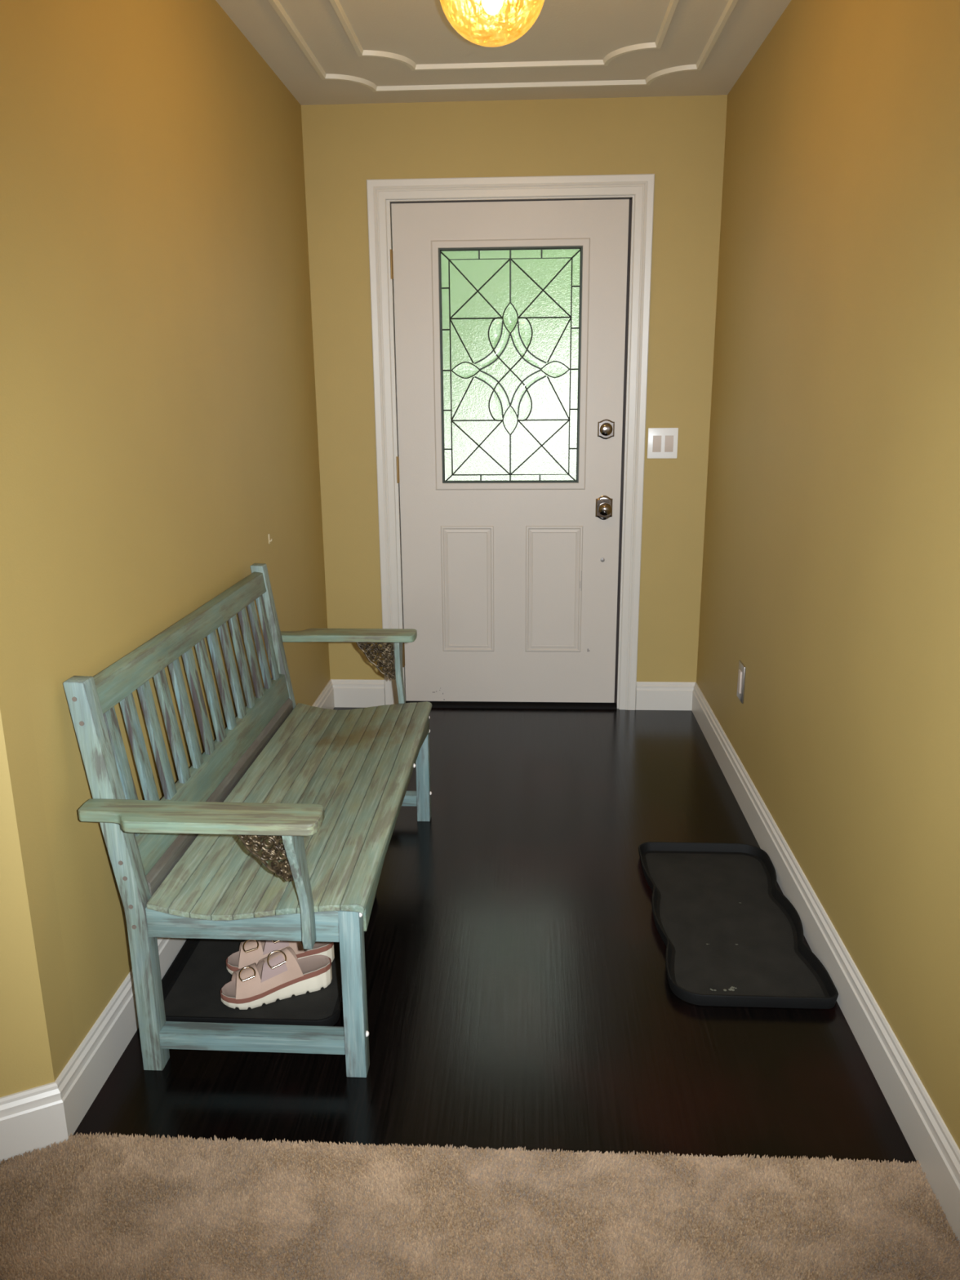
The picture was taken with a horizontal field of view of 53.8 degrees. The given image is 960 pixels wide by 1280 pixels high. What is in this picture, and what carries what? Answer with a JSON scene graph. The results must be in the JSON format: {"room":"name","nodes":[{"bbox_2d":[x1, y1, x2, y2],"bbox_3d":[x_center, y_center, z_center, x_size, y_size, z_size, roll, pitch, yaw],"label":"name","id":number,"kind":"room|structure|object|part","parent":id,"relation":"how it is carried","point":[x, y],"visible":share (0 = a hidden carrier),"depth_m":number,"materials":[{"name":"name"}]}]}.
{"room":"entryway","nodes":[
{"label":"entryway","id":0,"kind":"room"},
{"bbox_2d":[0,488,77,1097],"bbox_3d":[-1.473,-0.147,1.215,1.543,2.371,0.137,-8,16,-25],"label":"wall","id":1,"kind":"structure","parent":0,"point":[37,1037],"depth_m":1.65,"materials":[{"name":"yellow paint"}]},
{"bbox_2d":[0,1081,68,1163],"bbox_3d":[-1.446,0.959,1.431,1.510,0.123,0.016,-8,16,-25],"label":"baseboard","id":2,"kind":"structure","parent":1,"relation":"attached to","point":[34,1117],"depth_m":1.72,"materials":[{"name":"white paint"}]},
{"bbox_2d":[0,0,330,1047],"bbox_3d":[-0.778,-0.564,2.759,0.120,2.371,2.506,0,15,3],"label":"wall","id":3,"kind":"structure","parent":0,"point":[158,423],"depth_m":2.06,"materials":[{"name":"yellow paint"}]},
{"bbox_2d":[54,679,334,1137],"bbox_3d":[-0.707,0.550,2.939,0.016,0.123,2.486,0,15,3],"label":"baseboard","id":4,"kind":"structure","parent":3,"relation":"attached to","point":[80,1082],"depth_m":1.91,"materials":[{"name":"white paint"}]},
{"bbox_2d":[267,533,272,543],"bbox_3d":[-0.695,-0.336,3.139,0.011,0.032,0.014,0,15,3],"label":"wall hook","id":5,"kind":"object","parent":3,"relation":"attached to","point":[268,535],"visible":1,"depth_m":3.14,"materials":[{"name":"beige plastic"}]},
{"bbox_2d":[72,706,915,1163],"bbox_3d":[0.076,0.624,2.974,1.617,0.050,2.616,0,15,3],"label":"floor","id":6,"kind":"structure","parent":0,"point":[519,993],"depth_m":2.09,"materials":[{"name":"black wood"}]},
{"bbox_2d":[62,563,431,1077],"bbox_3d":[-0.455,0.325,2.402,0.538,0.832,1.405,0,15,3],"label":"garden bench","id":7,"kind":"object","parent":6,"relation":"on","point":[282,828],"visible":1,"depth_m":1.98,"materials":[{"name":"paint"}]},
{"bbox_3d":[-0.704,0.473,1.852,0.107,0.832,0.041,0,15,3],"label":"post","id":8,"kind":"part","parent":7,"relation":"part of","materials":[{"name":"paint"}]},
{"bbox_3d":[-0.697,-0.032,2.322,0.034,0.061,1.127,0,15,3],"label":"rail","id":9,"kind":"part","parent":7,"relation":"part of","materials":[{"name":"paint"}]},
{"bbox_3d":[-0.647,0.285,2.403,0.038,0.077,1.127,0,15,3],"label":"rail","id":10,"kind":"part","parent":7,"relation":"part of","materials":[{"name":"paint"}]},
{"bbox_3d":[-0.637,0.371,2.426,0.038,0.103,1.127,0,15,3],"label":"rail","id":11,"kind":"part","parent":7,"relation":"part of","materials":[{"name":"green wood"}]},
{"bbox_3d":[-0.635,0.173,2.978,0.107,0.832,0.041,0,15,3],"label":"post","id":12,"kind":"part","parent":7,"relation":"part of","materials":[{"name":"paint"}]},
{"bbox_3d":[-0.250,0.697,1.884,0.042,0.376,0.041,0,15,3],"label":"leg","id":13,"kind":"part","parent":7,"relation":"part of","materials":[{"name":"paint"}]},
{"bbox_3d":[-0.204,0.399,2.407,0.026,0.066,1.127,0,15,3],"label":"rail","id":14,"kind":"part","parent":7,"relation":"part of","materials":[{"name":"paint"}]},
{"bbox_3d":[-0.181,0.396,3.010,0.042,0.376,0.041,0,15,3],"label":"leg","id":15,"kind":"part","parent":7,"relation":"part of","materials":[{"name":"paint"}]},
{"bbox_2d":[161,889,377,1026],"bbox_3d":[-0.510,0.755,2.346,0.434,0.029,0.613,0,15,3],"label":"tray","id":16,"kind":"object","parent":6,"relation":"on","point":[193,984],"visible":0.27,"depth_m":2.16,"materials":[{"name":"black plastic"}]},
{"bbox_2d":[220,946,332,1009],"bbox_3d":[-0.465,0.756,2.160,0.252,0.109,0.089,-6,16,-20],"label":"sandal","id":17,"kind":"object","parent":16,"relation":"on","point":[279,975],"visible":1,"depth_m":2.14,"materials":[{"name":"beige"}]},
{"bbox_2d":[226,939,334,974],"bbox_3d":[-0.477,0.730,2.259,0.252,0.109,0.089,-4,15,-12],"label":"sandal","id":18,"kind":"object","parent":16,"relation":"on","point":[251,951],"visible":0.52,"depth_m":2.23,"materials":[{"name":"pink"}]},
{"bbox_2d":[638,841,838,1008],"bbox_3d":[0.634,0.713,2.464,0.372,0.031,0.740,0,15,3],"label":"tray","id":19,"kind":"object","parent":6,"relation":"on","point":[731,937],"visible":1,"depth_m":2.40,"materials":[{"name":"black plastic"}]},
{"bbox_2d":[215,0,791,105],"bbox_3d":[-0.699,-1.250,0.533,3.132,0.100,6.440,0,15,3],"label":"ceiling","id":20,"kind":"structure","parent":0,"point":[424,32],"depth_m":2.92,"materials":[{"name":"paint"}]},
{"bbox_2d":[475,0,519,41],"bbox_3d":[0.026,-1.429,1.989,0.232,0.316,0.232,0,15,3],"label":"bulb","id":21,"kind":"object","parent":20,"relation":"hanging from","point":[491,6],"visible":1,"depth_m":2.00,"materials":[{"name":"white glass"}]},
{"bbox_3d":[0.026,-1.386,2.001,0.048,0.115,0.048,0,15,3],"label":"bulb","id":22,"kind":"part","parent":21,"relation":"part of","materials":[{"name":"white glass"}]},
{"bbox_2d":[268,0,737,92],"bbox_3d":[0.052,-1.671,2.308,1.282,0.013,2.118,0,15,3],"label":"trim","id":23,"kind":"structure","parent":20,"relation":"attached to","point":[277,6],"depth_m":3.23,"materials":[{"name":"paint"}]},
{"bbox_2d":[328,0,679,71],"bbox_3d":[0.053,-1.671,2.308,0.956,0.013,1.678,0,15,3],"label":"trim","id":24,"kind":"structure","parent":20,"relation":"attached to","point":[336,5],"depth_m":3.02,"materials":[{"name":"paint"}]},
{"bbox_2d":[301,94,727,681],"bbox_3d":[0.130,-0.867,3.866,1.577,2.371,0.120,0,15,3],"label":"wall","id":25,"kind":"structure","parent":0,"point":[680,140],"depth_m":3.67,"materials":[{"name":"yellow paint"}]},
{"bbox_2d":[390,199,629,703],"bbox_3d":[0.115,-0.692,3.845,0.915,2.010,0.121,0,15,3],"label":"door","id":26,"kind":"structure","parent":25,"relation":"in","point":[509,317],"depth_m":3.85,"materials":[{"name":"white paint"}]},
{"bbox_3d":[-0.051,-0.212,3.998,0.222,0.542,0.006,0,15,3],"label":"raised panel","id":27,"kind":"part","parent":26,"relation":"part of","materials":[{"name":"white paint"}]},
{"bbox_3d":[0.121,-1.083,3.781,0.570,0.914,0.006,0,15,3],"label":"glass pane","id":28,"kind":"part","parent":26,"relation":"part of","materials":[{"name":"green glass"}]},
{"bbox_3d":[0.120,-1.078,3.762,0.614,0.958,0.014,0,15,3],"label":"glass frame","id":29,"kind":"part","parent":26,"relation":"part of","materials":[{"name":"white paint"}]},
{"bbox_3d":[0.310,-0.210,3.980,0.237,0.542,0.006,0,15,3],"label":"raised panel","id":30,"kind":"part","parent":26,"relation":"part of","materials":[{"name":"white paint"}]},
{"bbox_3d":[0.508,-0.542,3.878,0.068,0.100,0.008,0,15,3],"label":"knob","id":31,"kind":"part","parent":26,"relation":"part of","materials":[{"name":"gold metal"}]},
{"bbox_3d":[0.506,-0.532,3.841,0.055,0.055,0.071,0,15,3],"label":"knob","id":32,"kind":"part","parent":26,"relation":"part of","materials":[{"name":"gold metal"}]},
{"bbox_2d":[366,173,654,710],"bbox_3d":[0.122,-0.737,3.889,1.082,2.109,0.134,0,15,3],"label":"door frame","id":33,"kind":"structure","parent":25,"relation":"attached to","point":[640,185],"depth_m":3.72,"materials":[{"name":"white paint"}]},
{"bbox_2d":[405,701,617,709],"bbox_3d":[0.134,0.273,4.162,0.919,0.016,0.127,0,15,3],"label":"threshold","id":34,"kind":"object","parent":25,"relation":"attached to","point":[434,704],"depth_m":4.11,"materials":[{"name":"black"}]},
{"bbox_2d":[330,679,695,710],"bbox_3d":[0.136,0.236,4.090,1.569,0.123,0.016,0,15,3],"label":"baseboard","id":35,"kind":"structure","parent":25,"relation":"attached to","point":[348,693],"depth_m":4.07,"materials":[{"name":"white paint"}]},
{"bbox_2d":[647,427,678,458],"bbox_3d":[0.731,-0.787,3.788,0.119,0.120,0.012,0,15,3],"label":"light switch","id":36,"kind":"object","parent":25,"relation":"attached to","point":[662,442],"visible":1,"depth_m":3.79,"materials":[{"name":"white plastic"}]},
{"bbox_2d":[696,0,959,1149],"bbox_3d":[0.819,-0.064,0.832,0.120,2.371,6.320,0,15,3],"label":"wall","id":37,"kind":"structure","parent":0,"point":[831,566],"depth_m":2.09,"materials":[{"name":"yellow paint"}]},
{"bbox_2d":[736,660,746,703],"bbox_3d":[0.873,0.140,3.174,0.011,0.126,0.084,0,15,3],"label":"wall outlet","id":38,"kind":"object","parent":37,"relation":"attached to","point":[742,668],"visible":1,"depth_m":3.15,"materials":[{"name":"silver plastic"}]},
{"bbox_2d":[691,681,959,1242],"bbox_3d":[0.757,1.037,1.067,0.016,0.123,6.200,0,15,3],"label":"baseboard","id":39,"kind":"structure","parent":37,"relation":"attached to","point":[924,1130],"depth_m":2.01,"materials":[{"name":"white paint"}]},
{"bbox_3d":[-0.746,1.450,-0.099,3.132,0.050,3.824,0,15,3],"label":"floor","id":40,"kind":"structure","parent":0,"visible":0},
{"bbox_2d":[0,1131,959,1279],"bbox_3d":[-0.749,1.400,-0.036,2.877,0.013,3.730,0,15,3],"label":"carpet","id":41,"kind":"object","parent":40,"relation":"on","point":[101,1206],"visible":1,"depth_m":1.59,"materials":[{"name":"beige carpet"}]}
]}

